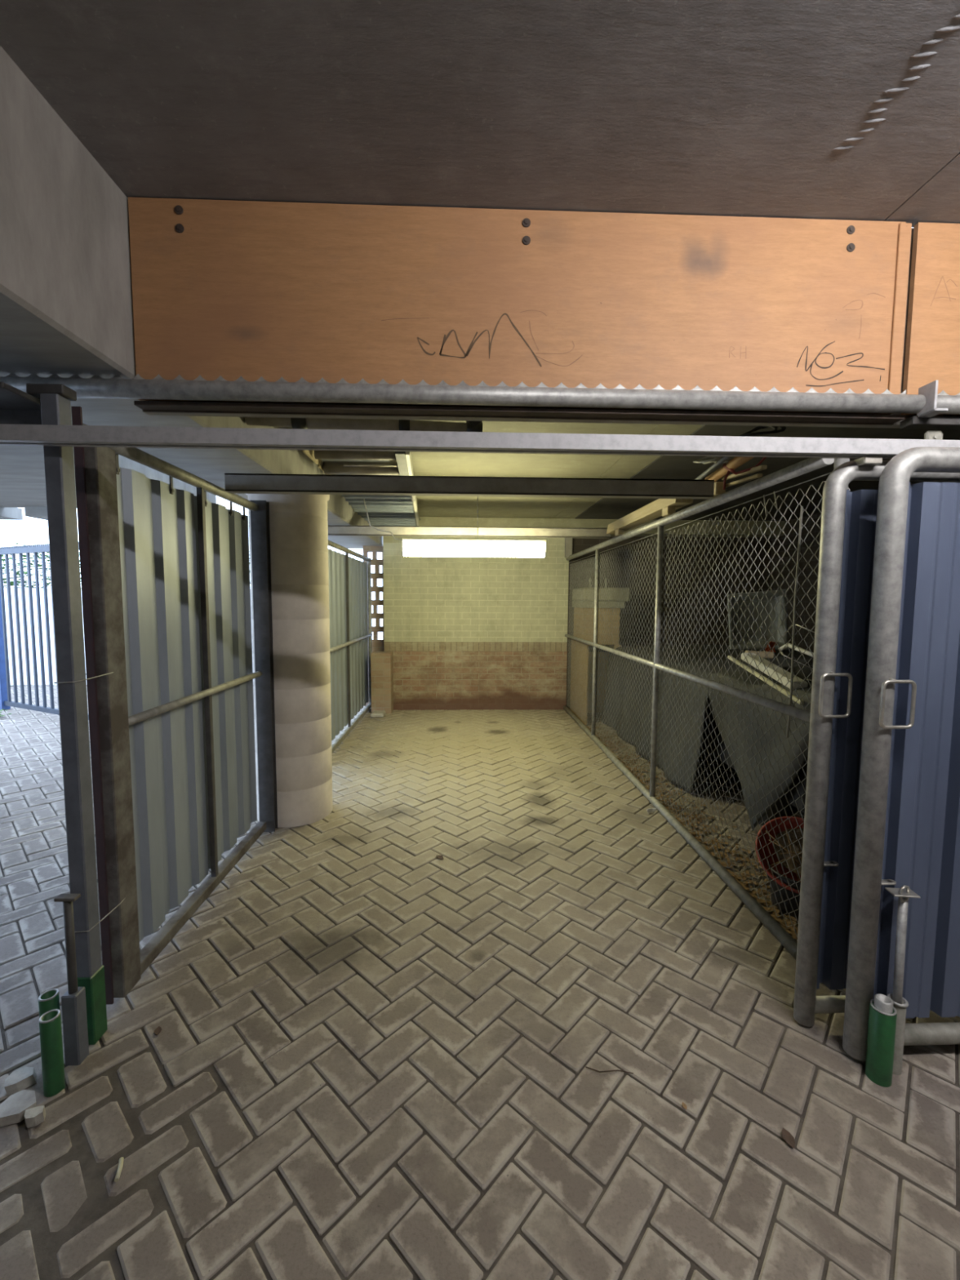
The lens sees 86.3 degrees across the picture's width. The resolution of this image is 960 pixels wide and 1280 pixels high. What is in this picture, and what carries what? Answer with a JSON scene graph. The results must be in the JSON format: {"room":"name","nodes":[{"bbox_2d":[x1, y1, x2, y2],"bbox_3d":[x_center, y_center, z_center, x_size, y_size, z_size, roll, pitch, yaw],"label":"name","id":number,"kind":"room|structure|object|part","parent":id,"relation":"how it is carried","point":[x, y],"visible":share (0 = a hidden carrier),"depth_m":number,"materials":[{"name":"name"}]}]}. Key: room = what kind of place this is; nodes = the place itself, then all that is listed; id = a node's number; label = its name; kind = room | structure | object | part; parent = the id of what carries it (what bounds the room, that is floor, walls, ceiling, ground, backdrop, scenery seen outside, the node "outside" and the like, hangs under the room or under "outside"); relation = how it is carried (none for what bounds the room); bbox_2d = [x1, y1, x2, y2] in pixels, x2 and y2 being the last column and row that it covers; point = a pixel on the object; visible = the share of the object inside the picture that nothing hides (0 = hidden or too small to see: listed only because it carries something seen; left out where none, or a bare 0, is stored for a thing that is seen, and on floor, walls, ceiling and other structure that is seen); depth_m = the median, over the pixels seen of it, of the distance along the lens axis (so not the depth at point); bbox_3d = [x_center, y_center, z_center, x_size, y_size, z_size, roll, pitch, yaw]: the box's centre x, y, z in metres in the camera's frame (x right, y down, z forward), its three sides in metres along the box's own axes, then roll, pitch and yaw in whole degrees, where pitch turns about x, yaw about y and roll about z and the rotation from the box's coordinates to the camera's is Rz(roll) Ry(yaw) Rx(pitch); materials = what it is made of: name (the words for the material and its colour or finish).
{"room":"parking garage","nodes":[
{"label":"parking garage","id":0,"kind":"room"},
{"bbox_2d":[4,587,373,684],"bbox_3d":[-6.863,-0.054,8.892,9.900,1.680,0.200,0,5,-2],"label":"wall","id":1,"kind":"structure","parent":0,"point":[33,589],"depth_m":8.76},
{"bbox_2d":[0,45,382,548],"bbox_3d":[-4.095,-1.188,1.446,5.910,0.800,11.750,0,5,-2],"label":"ceiling beam","id":2,"kind":"structure","parent":0,"point":[66,302],"depth_m":1.50,"materials":[{"name":"concrete"}]},
{"bbox_2d":[245,493,333,827],"bbox_3d":[-1.294,0.104,3.527,0.530,2.226,0.530,0,5,-2],"label":"concrete column","id":3,"kind":"structure","parent":0,"point":[298,522],"depth_m":3.34,"materials":[{"name":"beige concrete"}]},
{"bbox_2d":[363,546,384,706],"bbox_3d":[-1.454,-0.171,7.148,0.310,2.245,0.110,0,5,-2],"label":"wall","id":4,"kind":"structure","parent":0,"point":[377,644],"depth_m":7.07,"materials":[{"name":"brick"}]},
{"bbox_2d":[327,524,610,537],"bbox_3d":[-0.110,-1.048,4.962,2.760,0.090,0.060,0,5,-2],"label":"beam","id":5,"kind":"structure","parent":0,"point":[363,531],"depth_m":4.93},
{"bbox_2d":[224,473,714,499],"bbox_3d":[-0.035,-0.817,2.725,2.575,0.090,0.060,0,5,-2],"label":"beam","id":6,"kind":"structure","parent":0,"point":[242,483],"depth_m":2.70,"materials":[{"name":"black metal"}]},
{"bbox_2d":[0,684,959,1279],"bbox_3d":[-1.628,1.235,3.554,21.000,0.042,21.000,0,5,-2],"label":"floor","id":7,"kind":"structure","parent":0,"point":[369,1057],"depth_m":1.65,"materials":[{"name":"brick"}]},
{"bbox_2d":[0,1089,36,1127],"bbox_3d":[-1.352,1.365,1.495,0.090,0.028,0.085,3,6,35],"label":"lump","id":8,"kind":"object","parent":7,"relation":"on","point":[12,1110],"visible":0.94,"depth_m":1.48,"materials":[{"name":"white stone"}]},
{"bbox_2d":[4,1066,36,1095],"bbox_3d":[-1.419,1.358,1.583,0.072,0.028,0.065,-3,6,-39],"label":"lump","id":9,"kind":"object","parent":7,"relation":"on","point":[20,1079],"visible":0.96,"depth_m":1.57,"materials":[{"name":"white stone"}]},
{"bbox_2d":[24,1105,45,1128],"bbox_3d":[-1.278,1.367,1.468,0.050,0.028,0.035,-2,5,-22],"label":"lump","id":10,"kind":"object","parent":7,"relation":"on","point":[33,1117],"visible":1,"depth_m":1.46,"materials":[{"name":"white stone"}]},
{"bbox_2d":[0,541,88,719],"bbox_3d":[-4.651,-0.095,6.000,3.896,2.200,0.090,2,5,25],"label":"metal fence","id":11,"kind":"object","parent":7,"relation":"on","point":[6,703],"visible":0.38,"depth_m":6.52,"materials":[{"name":"blue metal"}]},
{"bbox_3d":[-6.380,-0.167,6.792,0.090,2.200,0.090,2,5,25],"label":"hinge post","id":12,"kind":"part","parent":11,"relation":"part of","materials":[{"name":"blue metal"}]},
{"bbox_3d":[-4.606,-1.075,5.903,3.806,0.070,0.040,2,5,25],"label":"rail","id":13,"kind":"part","parent":11,"relation":"part of","materials":[{"name":"metal"}]},
{"bbox_3d":[-4.616,0.913,6.060,3.806,0.060,0.040,2,5,25],"label":"rail","id":14,"kind":"part","parent":11,"relation":"part of","materials":[{"name":"metal"}]},
{"bbox_2d":[38,988,60,1017],"bbox_3d":[-1.374,1.140,1.603,0.051,0.107,0.078,0,5,-2],"label":"socket","id":15,"kind":"object","parent":7,"relation":"in","point":[49,1000],"visible":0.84,"depth_m":1.60,"materials":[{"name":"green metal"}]},
{"bbox_2d":[39,1008,65,1097],"bbox_3d":[-1.302,1.237,1.528,0.051,0.291,0.078,0,5,-2],"label":"socket","id":16,"kind":"object","parent":7,"relation":"in","point":[50,1023],"visible":1,"depth_m":1.53,"materials":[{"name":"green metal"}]},
{"bbox_2d":[53,893,88,1066],"bbox_3d":[-1.311,1.099,1.647,0.064,0.576,0.046,0,5,-2],"label":"bolt","id":17,"kind":"object","parent":7,"relation":"on","point":[73,1006],"visible":0.97,"depth_m":1.64,"materials":[{"name":"paint"}]},
{"bbox_3d":[-1.309,0.818,1.625,0.064,0.011,0.030,0,5,-2],"label":"handle","id":18,"kind":"part","parent":17,"relation":"part of","materials":[{"name":"grey metal"}]},
{"bbox_3d":[-1.311,1.045,1.643,0.025,0.445,0.025,0,5,-2],"label":"rod","id":19,"kind":"part","parent":17,"relation":"part of","materials":[{"name":"paint"}]},
{"bbox_2d":[26,383,124,1044],"bbox_3d":[-1.337,0.282,1.739,0.110,2.150,0.211,0,5,-2],"label":"square post","id":20,"kind":"object","parent":7,"relation":"on","point":[55,398],"visible":0.87,"depth_m":1.64,"materials":[{"name":"grey metal"}]},
{"bbox_3d":[-1.329,-0.769,1.590,0.110,0.030,0.060,0,5,-2],"label":"cap plate","id":21,"kind":"part","parent":20,"relation":"part of","materials":[{"name":"paint"}]},
{"bbox_2d":[71,406,266,1004],"bbox_3d":[-1.359,0.219,2.486,0.093,2.100,1.428,0,5,-2],"label":"metal gate","id":22,"kind":"object","parent":20,"relation":"attached to","point":[165,569],"visible":0.98,"depth_m":2.20,"materials":[{"name":"metal"}]},
{"bbox_3d":[-1.353,-0.754,2.413,0.050,0.050,1.420,0,5,-2],"label":"rail","id":23,"kind":"part","parent":22,"relation":"part of","materials":[{"name":"metal"}]},
{"bbox_3d":[-1.347,0.262,2.513,0.033,0.034,1.340,0,5,-2],"label":"rail","id":24,"kind":"part","parent":22,"relation":"part of","materials":[{"name":"metal"}]},
{"bbox_3d":[-1.368,1.240,2.590,0.052,0.048,1.380,0,5,-2],"label":"rail","id":25,"kind":"part","parent":22,"relation":"part of","materials":[{"name":"grey metal"}]},
{"bbox_2d":[0,382,959,458],"bbox_3d":[0.395,-0.673,1.627,5.500,0.230,0.180,0,5,-2],"label":"sliding rail","id":26,"kind":"object","parent":20,"relation":"attached to","point":[20,415],"visible":0.81,"depth_m":1.56,"materials":[{"name":"metal"}]},
{"bbox_2d":[842,446,959,1061],"bbox_3d":[2.144,0.392,1.641,1.870,1.944,0.096,0,5,-2],"label":"gate","id":27,"kind":"object","parent":26,"relation":"hanging from","point":[908,826],"visible":0.97,"depth_m":1.62,"materials":[{"name":"metal"}]},
{"bbox_3d":[1.266,0.195,1.558,0.107,0.160,0.024,0,5,-2],"label":"handle","id":28,"kind":"part","parent":27,"relation":"part of","materials":[{"name":"metal"}]},
{"bbox_2d":[884,884,920,1075],"bbox_3d":[1.324,1.082,1.630,0.075,0.640,0.053,1,5,6],"label":"bolt","id":29,"kind":"object","parent":27,"relation":"attached to","point":[900,1003],"visible":0.87,"depth_m":1.62,"materials":[{"name":"metal"}]},
{"bbox_3d":[1.332,1.035,1.626,0.029,0.455,0.025,1,5,13],"label":"rod","id":30,"kind":"part","parent":29,"relation":"part of","materials":[{"name":"metal"}]},
{"bbox_3d":[2.139,1.305,1.718,1.798,0.058,0.058,0,5,-2],"label":"rail","id":31,"kind":"part","parent":27,"relation":"part of","materials":[{"name":"metal"}]},
{"bbox_2d":[114,1156,124,1182],"bbox_3d":[-0.945,1.386,1.342,0.014,0.013,0.055,-2,5,-24],"label":"paper scrap","id":32,"kind":"object","parent":7,"relation":"on","point":[121,1159],"visible":1,"depth_m":1.34,"materials":[{"name":"beige paper"}]},
{"bbox_2d":[154,1026,161,1035],"bbox_3d":[-1.116,1.353,1.774,0.023,0.004,0.037,0,5,-2],"label":"dry leaf","id":33,"kind":"object","parent":7,"relation":"on","point":[157,1030],"visible":1,"depth_m":1.77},
{"bbox_2d":[249,500,277,831],"bbox_3d":[-1.367,0.189,3.246,0.095,2.100,0.056,0,5,-2],"label":"upright","id":34,"kind":"object","parent":7,"relation":"on","point":[260,518],"visible":0.9,"depth_m":3.22,"materials":[{"name":"grey metal"}]},
{"bbox_2d":[328,540,372,753],"bbox_3d":[-1.494,0.013,5.725,0.112,2.060,2.709,0,5,-2],"label":"metal gate","id":35,"kind":"object","parent":7,"relation":"on","point":[349,585],"visible":0.7,"depth_m":5.73,"materials":[{"name":"metal"}]},
{"bbox_3d":[-1.465,-0.983,5.643,0.049,0.050,2.700,0,5,-2],"label":"rail","id":36,"kind":"part","parent":35,"relation":"part of","materials":[{"name":"metal"}]},
{"bbox_3d":[-1.458,0.033,5.723,0.039,0.040,2.700,0,5,-2],"label":"rail","id":37,"kind":"part","parent":35,"relation":"part of","materials":[{"name":"metal"}]},
{"bbox_3d":[-1.478,1.004,5.799,0.045,0.048,2.700,0,5,-2],"label":"rail","id":38,"kind":"part","parent":35,"relation":"part of","materials":[{"name":"metal"}]},
{"bbox_3d":[-1.516,-0.091,7.051,0.050,2.060,0.049,0,5,-2],"label":"post","id":39,"kind":"part","parent":35,"relation":"part of","materials":[{"name":"metal"}]},
{"bbox_2d":[370,711,386,717],"bbox_3d":[-1.307,0.952,6.574,0.170,0.054,0.200,0,5,-2],"label":"stone block","id":40,"kind":"object","parent":7,"relation":"on","point":[375,713],"visible":1,"depth_m":6.48,"materials":[{"name":"beige stone"}]},
{"bbox_2d":[435,855,443,858],"bbox_3d":[-0.233,1.263,2.975,0.045,0.005,0.040,0,5,-2],"label":"dry leaf","id":41,"kind":"object","parent":7,"relation":"on","point":[437,856],"visible":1,"depth_m":2.98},
{"bbox_2d":[569,639,588,724],"bbox_3d":[1.258,0.491,6.526,0.020,0.990,0.880,0,5,-2],"label":"sheet","id":42,"kind":"object","parent":7,"relation":"on","point":[585,677],"visible":0.4,"depth_m":6.41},
{"bbox_2d":[572,587,630,712],"bbox_3d":[1.532,0.161,6.625,0.575,1.655,0.670,0,5,-2],"label":"brick pier","id":43,"kind":"object","parent":7,"relation":"on","point":[591,616],"visible":0.42,"depth_m":6.37,"materials":[{"name":"paint"}]},
{"bbox_2d":[585,1066,633,1074],"bbox_3d":[0.412,1.372,1.630,0.149,0.006,0.017,1,5,6],"label":"twig","id":44,"kind":"object","parent":7,"relation":"on","point":[585,1066],"visible":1,"depth_m":1.63,"materials":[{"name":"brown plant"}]},
{"bbox_2d":[646,808,656,813],"bbox_3d":[1.207,1.206,3.621,0.071,0.036,0.026,-1,5,-15],"label":"scrap","id":45,"kind":"object","parent":7,"relation":"on","point":[649,810],"visible":1,"depth_m":3.63,"materials":[{"name":"white paper"}]},
{"bbox_2d":[681,1102,687,1109],"bbox_3d":[0.607,1.383,1.520,0.018,0.002,0.016,5,6,43],"label":"dry leaf","id":46,"kind":"object","parent":7,"relation":"on","point":[684,1105],"visible":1,"depth_m":1.52,"materials":[{"name":"brown plant"}]},
{"bbox_2d":[586,726,798,942],"bbox_3d":[1.510,1.174,4.133,0.443,0.021,3.891,0,5,-2],"label":"leaf litter","id":47,"kind":"object","parent":7,"relation":"on","point":[790,930],"visible":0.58,"depth_m":3.04,"materials":[{"name":"brown plant"}]},
{"bbox_2d":[563,457,849,959],"bbox_3d":[1.290,0.047,4.490,0.136,2.205,5.069,0,5,-2],"label":"fence","id":48,"kind":"object","parent":7,"relation":"on","point":[810,464],"depth_m":3.13,"materials":[{"name":"metal"}]},
{"bbox_2d":[564,537,572,557],"bbox_3d":[1.181,-1.249,6.838,0.090,0.290,0.060,0,5,-2],"label":"concrete post","id":49,"kind":"object","parent":48,"relation":"on","point":[568,541],"visible":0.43,"depth_m":6.81,"materials":[{"name":"grey concrete"}]},
{"bbox_3d":[1.226,0.052,5.447,0.040,2.045,0.039,0,5,-2],"label":"post","id":50,"kind":"part","parent":48,"relation":"part of","materials":[{"name":"metal"}]},
{"bbox_2d":[614,528,624,536],"bbox_3d":[1.256,-0.968,4.604,0.055,0.054,0.100,0,5,-2],"label":"block","id":51,"kind":"object","parent":48,"relation":"on","point":[619,531],"visible":0.82,"depth_m":4.55,"materials":[{"name":"beige wood"}]},
{"bbox_3d":[1.285,0.187,3.733,0.040,2.045,0.039,0,5,-2],"label":"post","id":52,"kind":"part","parent":48,"relation":"part of","materials":[{"name":"metal"}]},
{"bbox_2d":[662,506,675,516],"bbox_3d":[1.293,-0.881,3.508,0.055,0.054,0.100,0,5,-2],"label":"block","id":53,"kind":"object","parent":48,"relation":"on","point":[668,510],"visible":0.8,"depth_m":3.46,"materials":[{"name":"beige wood"}]},
{"bbox_2d":[606,498,693,533],"bbox_3d":[1.307,-1.001,4.132,0.125,0.088,1.600,0,5,-2],"label":"plank","id":54,"kind":"object","parent":53,"relation":"on","point":[653,510],"visible":0.71,"depth_m":3.94,"materials":[{"name":"beige wood"}]},
{"bbox_3d":[1.252,1.120,4.618,0.054,0.054,4.980,0,5,-2],"label":"rail","id":55,"kind":"part","parent":48,"relation":"part of","materials":[{"name":"metal"}]},
{"bbox_3d":[1.258,0.125,4.540,0.041,0.050,4.980,0,5,-2],"label":"rail","id":56,"kind":"part","parent":48,"relation":"part of","materials":[{"name":"metal"}]},
{"bbox_3d":[1.263,-0.901,4.459,0.054,0.054,4.980,0,5,-2],"label":"rail","id":57,"kind":"part","parent":48,"relation":"part of","materials":[{"name":"metal"}]},
{"bbox_2d":[713,481,725,497],"bbox_3d":[1.316,-0.836,2.850,0.055,0.067,0.100,0,5,-2],"label":"block","id":58,"kind":"object","parent":48,"relation":"on","point":[718,486],"visible":0.44,"depth_m":2.80,"materials":[{"name":"beige wood"}]},
{"bbox_2d":[693,456,766,489],"bbox_3d":[1.261,-0.897,2.689,0.263,0.204,0.712,1,5,6],"label":"pole","id":59,"kind":"object","parent":48,"relation":"on","point":[737,461],"depth_m":2.65,"materials":[{"name":"brown wood"}]},
{"bbox_2d":[694,456,730,479],"bbox_3d":[1.236,-0.914,2.756,0.023,0.024,0.658,1,5,7],"label":"metal rod","id":60,"kind":"object","parent":59,"relation":"on","point":[723,459],"visible":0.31,"depth_m":2.68,"materials":[{"name":"grey metal"}]},
{"bbox_3d":[1.266,-0.964,2.727,0.233,0.077,0.227,0,5,-2],"label":"hose coil","id":61,"kind":"part","parent":59,"relation":"part of","materials":[{"name":"grey plastic"}]},
{"bbox_3d":[1.311,-0.848,2.538,0.071,0.130,0.351,0,5,-2],"label":"cord","id":62,"kind":"part","parent":59,"relation":"part of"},
{"bbox_2d":[737,426,786,436],"bbox_3d":[1.408,-1.056,2.575,0.246,0.091,0.172,0,5,-2],"label":"cable coil","id":63,"kind":"object","parent":59,"relation":"on","point":[749,433],"visible":0.67,"depth_m":2.53,"materials":[{"name":"black plastic"}]},
{"bbox_3d":[1.343,-0.819,2.642,0.025,0.072,0.508,1,5,8],"label":"timber strip","id":64,"kind":"part","parent":48,"relation":"part of","materials":[{"name":"beige wood"}]},
{"bbox_3d":[1.363,-0.867,2.664,0.030,0.096,0.559,1,5,7],"label":"timber strip","id":65,"kind":"part","parent":48,"relation":"part of","materials":[{"name":"beige wood"}]},
{"bbox_3d":[1.346,0.325,1.989,0.048,2.045,0.047,0,5,-2],"label":"post","id":66,"kind":"part","parent":48,"relation":"part of","materials":[{"name":"metal"}]},
{"bbox_2d":[600,644,813,793],"bbox_3d":[2.490,0.598,5.132,1.936,0.990,2.621,0,5,-2],"label":"tarpaulin","id":67,"kind":"object","parent":7,"relation":"on","point":[780,657],"visible":0.45,"depth_m":4.67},
{"bbox_2d":[727,589,788,648],"bbox_3d":[2.792,-0.211,5.165,0.600,0.601,0.137,0,5,-2],"label":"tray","id":68,"kind":"object","parent":67,"relation":"on","point":[779,594],"visible":0.81,"depth_m":5.19,"materials":[{"name":"metal"}]},
{"bbox_2d":[744,650,773,658],"bbox_3d":[2.404,0.124,4.409,0.242,0.067,0.050,0,5,-2],"label":"timber offcut","id":69,"kind":"object","parent":67,"relation":"on","point":[762,654],"visible":0.64,"depth_m":4.39,"materials":[{"name":"beige wood"}]},
{"bbox_2d":[764,640,777,652],"bbox_3d":[2.779,0.065,4.875,0.097,0.119,0.074,0,5,-2],"label":"rag","id":70,"kind":"object","parent":67,"relation":"on","point":[771,644],"visible":0.75,"depth_m":4.88,"materials":[{"name":"fabric"}]},
{"bbox_2d":[700,696,808,825],"bbox_3d":[2.565,0.726,4.587,1.550,0.860,3.350,0,5,-2],"label":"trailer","id":71,"kind":"object","parent":7,"relation":"on","point":[801,774],"visible":0.07,"depth_m":3.30,"materials":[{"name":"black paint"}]},
{"bbox_2d":[708,655,812,831],"bbox_3d":[2.459,0.698,3.163,1.552,1.115,1.354,0,5,-2],"label":"tarpaulin","id":72,"kind":"object","parent":7,"relation":"on","point":[800,692],"depth_m":3.18,"materials":[{"name":"grey plastic"}]},
{"bbox_3d":[1.713,0.226,3.123,0.022,0.175,0.833,0,5,0],"label":"gutter strip","id":73,"kind":"part","parent":72,"relation":"part of","materials":[{"name":"beige plastic"}]},
{"bbox_2d":[740,653,808,689],"bbox_3d":[1.788,0.182,3.148,0.090,0.140,0.689,1,5,5],"label":"board","id":74,"kind":"object","parent":72,"relation":"on","point":[780,671],"visible":0.64,"depth_m":3.06,"materials":[{"name":"white wood"}]},
{"bbox_2d":[759,659,813,681],"bbox_3d":[2.099,0.199,3.069,0.454,0.138,0.703,0,5,-2],"label":"bag","id":75,"kind":"object","parent":72,"relation":"on","point":[806,671],"visible":0.17,"depth_m":3.08,"materials":[{"name":"plastic"}]},
{"bbox_2d":[778,648,813,669],"bbox_3d":[1.865,0.118,3.032,0.057,0.109,0.215,-3,5,-33],"label":"wire","id":76,"kind":"object","parent":72,"relation":"on","point":[779,649],"visible":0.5,"depth_m":3.01,"materials":[{"name":"grey metal"}]},
{"bbox_2d":[778,643,813,657],"bbox_3d":[1.871,0.056,3.007,0.043,0.060,0.359,0,5,1],"label":"pipe","id":77,"kind":"object","parent":72,"relation":"on","point":[806,652],"visible":0.59,"depth_m":3.00,"materials":[{"name":"plastic"}]},
{"bbox_2d":[782,624,814,637],"bbox_3d":[1.866,-0.048,3.001,0.028,0.090,0.248,-1,5,-12],"label":"wire","id":78,"kind":"object","parent":72,"relation":"on","point":[795,624],"visible":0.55,"depth_m":2.99,"materials":[{"name":"grey metal"}]},
{"bbox_2d":[767,861,800,920],"bbox_3d":[1.571,1.213,2.494,0.316,0.207,0.316,0,5,-2],"label":"bin","id":79,"kind":"object","parent":7,"relation":"on","point":[784,878],"visible":0.26,"depth_m":2.43,"materials":[{"name":"black plastic"}]},
{"bbox_2d":[755,816,804,893],"bbox_3d":[1.546,1.043,2.481,0.339,0.262,0.350,0,5,-2],"label":"basin","id":80,"kind":"object","parent":79,"relation":"on","point":[793,820],"visible":0.43,"depth_m":2.57,"materials":[{"name":"plastic"}]},
{"bbox_2d":[781,1127,795,1148],"bbox_3d":[0.860,1.390,1.429,0.036,0.005,0.043,5,6,44],"label":"dry leaf","id":81,"kind":"object","parent":7,"relation":"on","point":[787,1136],"visible":1,"depth_m":1.43,"materials":[{"name":"brown plant"}]},
{"bbox_2d":[793,455,959,1026],"bbox_3d":[2.045,0.386,1.773,1.852,1.950,0.102,0,5,-2],"label":"gate","id":82,"kind":"object","parent":7,"relation":"on","point":[848,518],"visible":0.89,"depth_m":1.75,"materials":[{"name":"metal"}]},
{"bbox_3d":[1.175,0.183,1.698,0.107,0.160,0.023,0,5,-2],"label":"handle","id":83,"kind":"part","parent":82,"relation":"part of","materials":[{"name":"metal"}]},
{"bbox_3d":[2.045,1.302,1.855,1.778,0.051,0.051,0,5,-2],"label":"rail","id":84,"kind":"part","parent":82,"relation":"part of","materials":[{"name":"metal"}]},
{"bbox_2d":[865,993,897,1087],"bbox_3d":[1.265,1.232,1.575,0.067,0.312,0.097,0,5,-2],"label":"socket","id":85,"kind":"object","parent":7,"relation":"in","point":[882,1015],"visible":1,"depth_m":1.57,"materials":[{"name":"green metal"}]},
{"bbox_2d":[0,0,959,227],"bbox_3d":[2.601,-1.250,-1.198,7.290,0.124,6.030,0,5,-2],"label":"ceiling","id":86,"kind":"structure","parent":0,"point":[824,109],"depth_m":1.32,"materials":[{"name":"grey concrete"}]},
{"bbox_2d":[142,227,959,428],"bbox_3d":[1.598,-1.101,1.823,5.485,0.665,0.034,0,5,-2],"label":"wall header","id":87,"kind":"structure","parent":0,"point":[897,424],"depth_m":1.80,"materials":[{"name":"grey concrete"}]},
{"bbox_2d":[0,373,925,413],"bbox_3d":[-0.404,-0.826,1.682,3.806,0.088,0.058,0,5,-2],"label":"pipe","id":88,"kind":"object","parent":87,"relation":"attached to","point":[137,387],"visible":0.97,"depth_m":1.68,"materials":[{"name":"metal"}]},
{"bbox_2d":[128,196,906,414],"bbox_3d":[0.155,-1.114,1.730,2.591,0.631,0.025,0,5,-2],"label":"plywood board","id":89,"kind":"object","parent":87,"relation":"attached to","point":[230,290],"visible":1,"depth_m":1.72,"materials":[{"name":"brown wood"}]},
{"bbox_2d":[888,222,911,394],"bbox_3d":[1.445,-1.121,1.764,0.042,0.593,0.008,0,5,-2],"label":"batten","id":90,"kind":"object","parent":89,"relation":"attached to","point":[904,228],"visible":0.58,"depth_m":1.76,"materials":[{"name":"brown wood"}]},
{"bbox_2d":[133,400,904,425],"bbox_3d":[0.166,-0.783,1.753,2.610,0.032,0.055,0,5,-2],"label":"pipe","id":91,"kind":"object","parent":87,"relation":"attached to","point":[146,406],"visible":1,"depth_m":1.74,"materials":[{"name":"grey metal"}]},
{"bbox_2d":[900,416,959,430],"bbox_3d":[2.819,-0.761,1.847,2.640,0.027,0.055,0,5,-2],"label":"channel","id":92,"kind":"object","parent":87,"relation":"attached to","point":[944,423],"visible":1,"depth_m":1.78,"materials":[{"name":"grey metal"}]},
{"bbox_2d":[901,222,959,416],"bbox_3d":[2.817,-1.107,1.826,2.648,0.631,0.019,0,5,-2],"label":"plywood board","id":93,"kind":"object","parent":87,"relation":"attached to","point":[932,349],"visible":0.99,"depth_m":1.77,"materials":[{"name":"brown wood"}]},
{"bbox_2d":[916,380,959,417],"bbox_3d":[2.827,-0.815,1.787,2.629,0.097,0.074,0,5,-2],"label":"pipe","id":94,"kind":"object","parent":87,"relation":"attached to","point":[935,404],"visible":0.94,"depth_m":1.73,"materials":[{"name":"metal"}]},
{"bbox_2d":[382,536,772,710],"bbox_3d":[1.431,-0.312,7.061,5.450,2.570,0.220,0,5,-2],"label":"wall","id":95,"kind":"structure","parent":0,"point":[461,633],"depth_m":6.93,"materials":[{"name":"paint"}]},
{"bbox_2d":[370,651,393,714],"bbox_3d":[-1.299,0.571,6.805,0.260,0.820,0.240,0,5,-2],"label":"trim","id":96,"kind":"structure","parent":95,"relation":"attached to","point":[381,662],"depth_m":6.69,"materials":[{"name":"wood"}]},
{"bbox_2d":[418,516,785,537],"bbox_3d":[1.346,-1.478,6.715,5.250,0.188,0.280,0,5,-2],"label":"ceiling beam","id":97,"kind":"structure","parent":95,"relation":"attached to","point":[424,521],"depth_m":6.58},
{"bbox_2d":[284,419,959,520],"bbox_3d":[1.504,-1.518,4.479,5.490,0.260,5.340,0,5,-2],"label":"ceiling","id":98,"kind":"structure","parent":0,"point":[424,464],"depth_m":4.16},
{"bbox_2d":[302,449,420,526],"bbox_3d":[-0.862,-1.320,4.790,0.753,0.148,3.411,0,5,-2],"label":"ceiling light fixture","id":99,"kind":"object","parent":98,"relation":"hanging from","point":[382,510],"depth_m":3.61,"materials":[{"name":"metal"}]},
{"bbox_3d":[-1.086,-1.197,3.281,0.012,0.060,0.300,0,5,-2],"label":"wooden slat","id":100,"kind":"part","parent":99,"relation":"part of","materials":[{"name":"beige wood"}]},
{"bbox_3d":[-1.109,-1.227,3.664,0.012,0.060,0.330,0,5,-2],"label":"wooden slat","id":101,"kind":"part","parent":99,"relation":"part of","materials":[{"name":"beige wood"}]},
{"bbox_2d":[343,463,397,466],"bbox_3d":[-0.728,-1.178,3.450,0.380,0.016,0.016,0,5,0],"label":"metal rod","id":102,"kind":"object","parent":99,"relation":"hanging from","point":[344,464],"visible":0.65,"depth_m":3.44,"materials":[{"name":"metal"}]},
{"bbox_3d":[-0.654,-1.298,4.793,0.060,0.072,3.411,0,5,-6],"label":"rail","id":103,"kind":"part","parent":99,"relation":"part of","materials":[{"name":"grey metal"}]},
{"bbox_3d":[-0.609,-1.296,4.795,0.025,0.075,3.409,0,5,-6],"label":"rail","id":104,"kind":"part","parent":99,"relation":"part of","materials":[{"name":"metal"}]},
{"bbox_2d":[244,417,482,431],"bbox_3d":[-0.578,-1.165,2.633,1.187,0.197,0.084,0,5,-8],"label":"drain pipe","id":105,"kind":"object","parent":98,"relation":"hanging from","point":[294,423],"visible":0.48,"depth_m":2.61,"materials":[{"name":"black plastic"}]},
{"bbox_2d":[363,496,546,557],"bbox_3d":[-0.217,-1.077,4.525,1.608,0.683,0.135,0,5,-2],"label":"lamp","id":106,"kind":"object","parent":98,"relation":"hanging from","point":[411,547],"visible":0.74,"depth_m":4.50,"materials":[{"name":"white plastic"}]},
{"bbox_2d":[401,541,546,557],"bbox_3d":[-0.051,-0.799,4.552,1.273,0.127,0.135,0,5,-2],"label":"diffuser","id":107,"kind":"object","parent":106,"relation":"attached to","point":[409,548],"depth_m":4.50,"materials":[{"name":"white plastic"}]},
{"bbox_3d":[-0.020,-1.154,4.525,0.013,0.527,0.013,4,6,43],"label":"hanging chain","id":108,"kind":"part","parent":106,"relation":"part of","materials":[{"name":"metal"}]},
{"bbox_2d":[768,481,959,653],"bbox_3d":[4.142,-0.107,4.631,0.200,2.570,5.240,0,5,-2],"label":"wall","id":109,"kind":"structure","parent":0,"point":[815,530],"depth_m":6.36,"materials":[{"name":"brick"}]},
{"label":"outside","id":110,"kind":"structure","parent":0,"visible":0},
{"bbox_2d":[1,542,250,588],"bbox_3d":[-7.836,0.194,9.582,7.113,3.909,1.044,0,5,-2],"label":"hedge","id":111,"kind":"object","parent":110,"point":[18,573],"visible":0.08,"depth_m":9.33,"materials":[{"name":"green plant"}]}
]}

